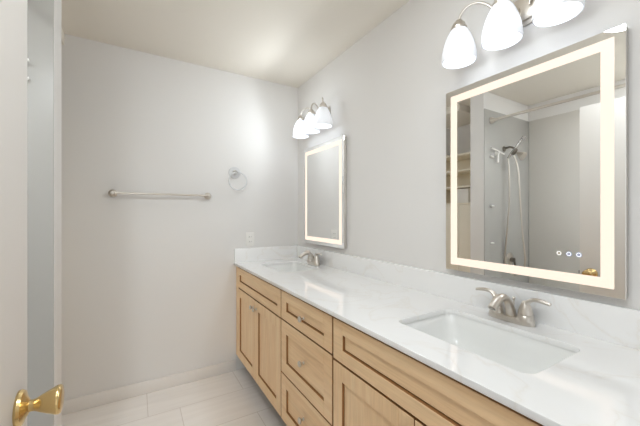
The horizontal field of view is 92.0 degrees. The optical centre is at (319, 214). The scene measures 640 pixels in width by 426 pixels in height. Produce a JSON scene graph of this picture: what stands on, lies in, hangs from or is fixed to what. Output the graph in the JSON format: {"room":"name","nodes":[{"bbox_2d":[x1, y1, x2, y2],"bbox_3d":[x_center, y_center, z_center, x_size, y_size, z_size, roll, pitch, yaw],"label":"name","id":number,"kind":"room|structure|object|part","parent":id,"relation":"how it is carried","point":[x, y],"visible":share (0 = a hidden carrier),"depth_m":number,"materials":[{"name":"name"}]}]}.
{"room":"bathroom","nodes":[
{"label":"bathroom","id":0,"kind":"room"},
{"bbox_2d":[54,0,60,425],"bbox_3d":[-1.510,0.060,1.166,0.810,2.440,0.135,0,0,-31],"label":"wall partition","id":1,"kind":"structure","parent":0,"point":[57,3],"depth_m":1.35,"materials":[{"name":"white paint"}]},
{"bbox_2d":[61,367,286,425],"bbox_3d":[-0.231,1.320,0.411,2.721,0.080,4.342,0,0,-31],"label":"floor","id":2,"kind":"structure","parent":0,"point":[234,398],"depth_m":2.03,"materials":[{"name":"tile"}]},
{"bbox_2d":[236,267,281,415],"bbox_3d":[-0.224,0.846,2.281,0.598,0.868,0.922,0,0,-31],"label":"base cabinet","id":3,"kind":"object","parent":2,"relation":"on","point":[258,301],"visible":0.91,"depth_m":2.06,"materials":[{"name":"brown wood"}]},
{"bbox_3d":[-0.549,0.870,2.321,0.020,0.554,0.414,0,0,-31],"label":"door","id":4,"kind":"part","parent":3,"relation":"part of","materials":[{"name":"brown wood"}]},
{"bbox_3d":[-0.329,0.870,1.948,0.020,0.554,0.445,0,0,-31],"label":"door","id":5,"kind":"part","parent":3,"relation":"part of","materials":[{"name":"brown wood"}]},
{"bbox_2d":[234,245,639,425],"bbox_3d":[0.145,0.346,1.670,0.588,0.132,2.356,0,0,-31],"label":"countertop","id":6,"kind":"structure","parent":3,"relation":"on","point":[598,384],"depth_m":1.01,"materials":[{"name":"white stone"}]},
{"bbox_2d":[267,264,312,271],"bbox_3d":[-0.231,0.482,2.348,0.345,0.140,0.477,0,0,-31],"label":"sink basin","id":7,"kind":"object","parent":6,"relation":"in","point":[283,267],"visible":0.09,"depth_m":2.54,"materials":[{"name":"white ceramic"}]},
{"bbox_2d":[298,250,321,265],"bbox_3d":[-0.057,0.340,2.430,0.191,0.107,0.199,0,0,13],"label":"faucet","id":8,"kind":"object","parent":6,"relation":"on","point":[311,259],"visible":1,"depth_m":2.38,"materials":[{"name":"silver metal"}]},
{"bbox_3d":[-0.098,0.334,2.406,0.153,0.096,0.038,0,0,-31],"label":"spout","id":9,"kind":"part","parent":8,"relation":"part of","materials":[{"name":"silver metal"}]},
{"bbox_3d":[-0.052,0.383,2.433,0.055,0.020,0.163,0,0,-31],"label":"plate","id":10,"kind":"part","parent":8,"relation":"part of","materials":[{"name":"silver metal"}]},
{"bbox_3d":[-0.012,0.335,2.366,0.053,0.088,0.108,0,0,-31],"label":"handle","id":11,"kind":"part","parent":8,"relation":"part of","materials":[{"name":"silver metal"}]},
{"bbox_2d":[404,313,574,373],"bbox_3d":[0.526,0.482,1.025,0.346,0.140,0.507,0,0,-31],"label":"sink basin","id":12,"kind":"object","parent":6,"relation":"in","point":[520,353],"visible":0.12,"depth_m":1.12,"materials":[{"name":"white ceramic"}]},
{"bbox_2d":[475,287,551,326],"bbox_3d":[0.704,0.340,1.146,0.191,0.107,0.199,0,0,13],"label":"faucet","id":13,"kind":"object","parent":6,"relation":"on","point":[524,316],"visible":1,"depth_m":1.10,"materials":[{"name":"silver metal"}]},
{"bbox_3d":[0.669,0.335,1.216,0.053,0.088,0.108,0,0,-31],"label":"handle","id":14,"kind":"part","parent":13,"relation":"part of","materials":[{"name":"silver metal"}]},
{"bbox_3d":[0.662,0.334,1.121,0.153,0.096,0.038,0,0,-31],"label":"spout","id":15,"kind":"part","parent":13,"relation":"part of","materials":[{"name":"silver metal"}]},
{"bbox_3d":[0.709,0.383,1.148,0.055,0.020,0.163,0,0,-31],"label":"plate","id":16,"kind":"part","parent":13,"relation":"part of","materials":[{"name":"silver metal"}]},
{"bbox_3d":[0.749,0.335,1.081,0.053,0.088,0.108,0,0,-31],"label":"handle","id":17,"kind":"part","parent":13,"relation":"part of","materials":[{"name":"silver metal"}]},
{"bbox_2d":[281,290,334,425],"bbox_3d":[0.148,0.846,1.654,0.598,0.868,0.536,0,0,-31],"label":"base cabinet","id":18,"kind":"object","parent":2,"relation":"on","point":[307,358],"visible":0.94,"depth_m":1.50,"materials":[{"name":"brown wood"}]},
{"bbox_3d":[-0.092,0.999,1.500,0.030,0.030,0.030,0,0,-31],"label":"knob","id":19,"kind":"part","parent":18,"relation":"part of","materials":[{"name":"silver metal"}]},
{"bbox_3d":[-0.076,1.018,1.522,0.020,0.258,0.526,0,0,-31],"label":"drawer","id":20,"kind":"part","parent":18,"relation":"part of","materials":[{"name":"brown wood"}]},
{"bbox_3d":[-0.076,0.505,1.522,0.020,0.155,0.526,0,0,-31],"label":"drawer","id":21,"kind":"part","parent":18,"relation":"part of","materials":[{"name":"brown wood"}]},
{"bbox_2d":[333,318,543,425],"bbox_3d":[0.511,0.846,1.040,0.598,0.868,0.889,0,0,-31],"label":"base cabinet","id":22,"kind":"object","parent":2,"relation":"on","point":[375,383],"visible":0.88,"depth_m":0.98,"materials":[{"name":"brown wood"}]},
{"bbox_3d":[0.174,0.875,1.100,0.020,0.545,0.432,0,0,-31],"label":"door","id":23,"kind":"part","parent":22,"relation":"part of","materials":[{"name":"brown wood"}]},
{"bbox_3d":[0.397,0.875,0.722,0.020,0.545,0.438,0,0,-31],"label":"door","id":24,"kind":"part","parent":22,"relation":"part of","materials":[{"name":"brown wood"}]},
{"bbox_2d":[61,34,297,399],"bbox_3d":[-1.312,0.060,2.236,2.721,2.440,0.100,0,0,-31],"label":"wall","id":25,"kind":"structure","parent":0,"point":[148,282],"depth_m":2.25,"materials":[{"name":"white paint"}]},
{"bbox_2d":[61,27,63,44],"bbox_3d":[-1.746,-1.123,1.623,0.550,0.075,0.512,0,0,-31],"label":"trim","id":26,"kind":"structure","parent":25,"relation":"attached to","point":[62,32],"depth_m":1.93,"materials":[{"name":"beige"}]},
{"bbox_2d":[61,360,235,415],"bbox_3d":[-1.399,1.236,2.118,1.650,0.088,0.014,0,0,-31],"label":"baseboard","id":27,"kind":"structure","parent":25,"relation":"attached to","point":[129,391],"depth_m":2.19,"materials":[{"name":"white paint"}]},
{"bbox_2d":[108,189,210,198],"bbox_3d":[-1.132,-0.145,2.241,0.673,0.053,0.074,0,0,-31],"label":"towel bar","id":28,"kind":"object","parent":25,"relation":"attached to","point":[112,193],"visible":1,"depth_m":2.18,"materials":[{"name":"silver metal"}]},
{"bbox_3d":[-1.399,-0.145,2.083,0.053,0.053,0.074,0,0,-31],"label":"post","id":29,"kind":"part","parent":28,"relation":"part of","materials":[{"name":"silver metal"}]},
{"bbox_2d":[228,167,246,190],"bbox_3d":[-0.675,-0.292,2.526,0.154,0.195,0.050,0,0,-31],"label":"towel ring","id":30,"kind":"object","parent":25,"relation":"attached to","point":[234,172],"visible":1,"depth_m":2.52,"materials":[{"name":"silver metal"}]},
{"bbox_2d":[246,232,253,245],"bbox_3d":[-0.587,0.207,2.601,0.070,0.115,0.009,0,0,-31],"label":"wall outlet","id":31,"kind":"object","parent":25,"relation":"attached to","point":[249,235],"visible":1,"depth_m":2.60,"materials":[{"name":"white plastic"}]},
{"bbox_2d":[61,0,409,87],"bbox_3d":[-0.231,-1.200,0.411,2.721,0.080,4.342,0,0,-31],"label":"ceiling","id":32,"kind":"structure","parent":0,"point":[285,42],"depth_m":1.92,"materials":[{"name":"beige paint"}]},
{"bbox_2d":[298,0,639,309],"bbox_3d":[0.922,0.060,1.035,0.100,2.440,4.242,0,0,-31],"label":"wall","id":33,"kind":"structure","parent":0,"point":[386,93],"depth_m":1.65,"materials":[{"name":"white paint"}]},
{"bbox_2d":[293,97,331,138],"bbox_3d":[-0.048,-0.753,2.398,0.180,0.228,0.486,0,0,-31],"label":"vanity light","id":34,"kind":"object","parent":33,"relation":"attached to","point":[313,122],"visible":1,"depth_m":2.33,"materials":[{"name":"white glass"}]},
{"bbox_3d":[-0.157,-0.707,2.538,0.134,0.136,0.134,0,0,-31],"label":"lamp shade","id":35,"kind":"part","parent":34,"relation":"part of","materials":[{"name":"white glass"}]},
{"bbox_3d":[-0.068,-0.707,2.387,0.134,0.136,0.134,0,0,-31],"label":"lamp shade","id":36,"kind":"part","parent":34,"relation":"part of","materials":[{"name":"white glass"}]},
{"bbox_3d":[0.022,-0.707,2.235,0.134,0.136,0.134,0,0,-31],"label":"lamp shade","id":37,"kind":"part","parent":34,"relation":"part of","materials":[{"name":"white glass"}]},
{"bbox_2d":[304,135,346,248],"bbox_3d":[0.025,-0.158,2.423,0.028,0.796,0.600,0,0,-31],"label":"mirror","id":38,"kind":"object","parent":33,"relation":"attached to","point":[325,164],"visible":1,"depth_m":2.36,"materials":[{"name":"white mirror"}]},
{"bbox_3d":[0.027,-0.158,2.424,0.023,0.792,0.596,0,0,-31],"label":"frame","id":39,"kind":"part","parent":38,"relation":"part of","materials":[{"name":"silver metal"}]},
{"bbox_2d":[297,245,639,349],"bbox_3d":[0.390,0.337,1.815,0.020,0.113,2.356,0,0,-31],"label":"backsplash","id":40,"kind":"structure","parent":33,"relation":"attached to","point":[620,325],"depth_m":1.19,"materials":[{"name":"white stone"}]},
{"bbox_2d":[442,0,584,68],"bbox_3d":[0.690,-0.753,1.152,0.180,0.228,0.486,0,0,-31],"label":"vanity light","id":41,"kind":"object","parent":33,"relation":"attached to","point":[504,24],"visible":1,"depth_m":1.14,"materials":[{"name":"white glass"}]},
{"bbox_3d":[0.581,-0.707,1.292,0.134,0.136,0.134,0,0,-31],"label":"lamp shade","id":42,"kind":"part","parent":41,"relation":"part of","materials":[{"name":"white glass"}]},
{"bbox_3d":[0.645,-0.820,1.258,0.157,0.093,0.018,0,0,25],"label":"arm","id":43,"kind":"part","parent":41,"relation":"part of","materials":[{"name":"silver metal"}]},
{"bbox_3d":[0.670,-0.707,1.141,0.134,0.136,0.134,0,0,-31],"label":"lamp shade","id":44,"kind":"part","parent":41,"relation":"part of","materials":[{"name":"white glass"}]},
{"bbox_3d":[0.760,-0.707,0.989,0.134,0.136,0.134,0,0,-31],"label":"lamp shade","id":45,"kind":"part","parent":41,"relation":"part of","materials":[{"name":"white glass"}]},
{"bbox_2d":[446,24,627,299],"bbox_3d":[0.758,-0.156,1.185,0.029,0.818,0.618,0,0,-31],"label":"mirror","id":46,"kind":"object","parent":33,"relation":"attached to","point":[537,149],"visible":1,"depth_m":1.09,"materials":[{"name":"white mirror"}]},
{"bbox_3d":[0.760,-0.156,1.187,0.023,0.814,0.614,0,0,-31],"label":"frame","id":47,"kind":"part","parent":46,"relation":"part of","materials":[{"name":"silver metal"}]},
{"bbox_3d":[-1.563,0.060,0.225,0.240,2.440,1.700,0,0,-31],"label":"wall","id":48,"kind":"structure","parent":0,"visible":0},
{"bbox_2d":[27,0,53,425],"bbox_3d":[-1.059,-0.035,0.445,0.850,1.910,1.564,0,0,-31],"label":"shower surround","id":49,"kind":"object","parent":48,"relation":"attached to","point":[40,13],"visible":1,"depth_m":1.28,"materials":[{"name":"white paint"}]},
{"bbox_3d":[-0.721,0.060,-0.357,1.095,2.440,0.160,0,0,-31],"label":"wall","id":50,"kind":"structure","parent":0,"visible":0},
{"bbox_2d":[0,0,63,425],"bbox_3d":[-0.452,0.254,0.377,0.111,2.028,0.809,0,0,-31],"label":"door","id":51,"kind":"structure","parent":50,"relation":"in","point":[16,404],"depth_m":0.63,"materials":[{"name":"white paint"}]},
{"bbox_3d":[-0.597,0.408,0.671,0.062,0.060,0.060,0,0,-31],"label":"knob","id":52,"kind":"part","parent":51,"relation":"part of","materials":[{"name":"gold metal"}]}
]}

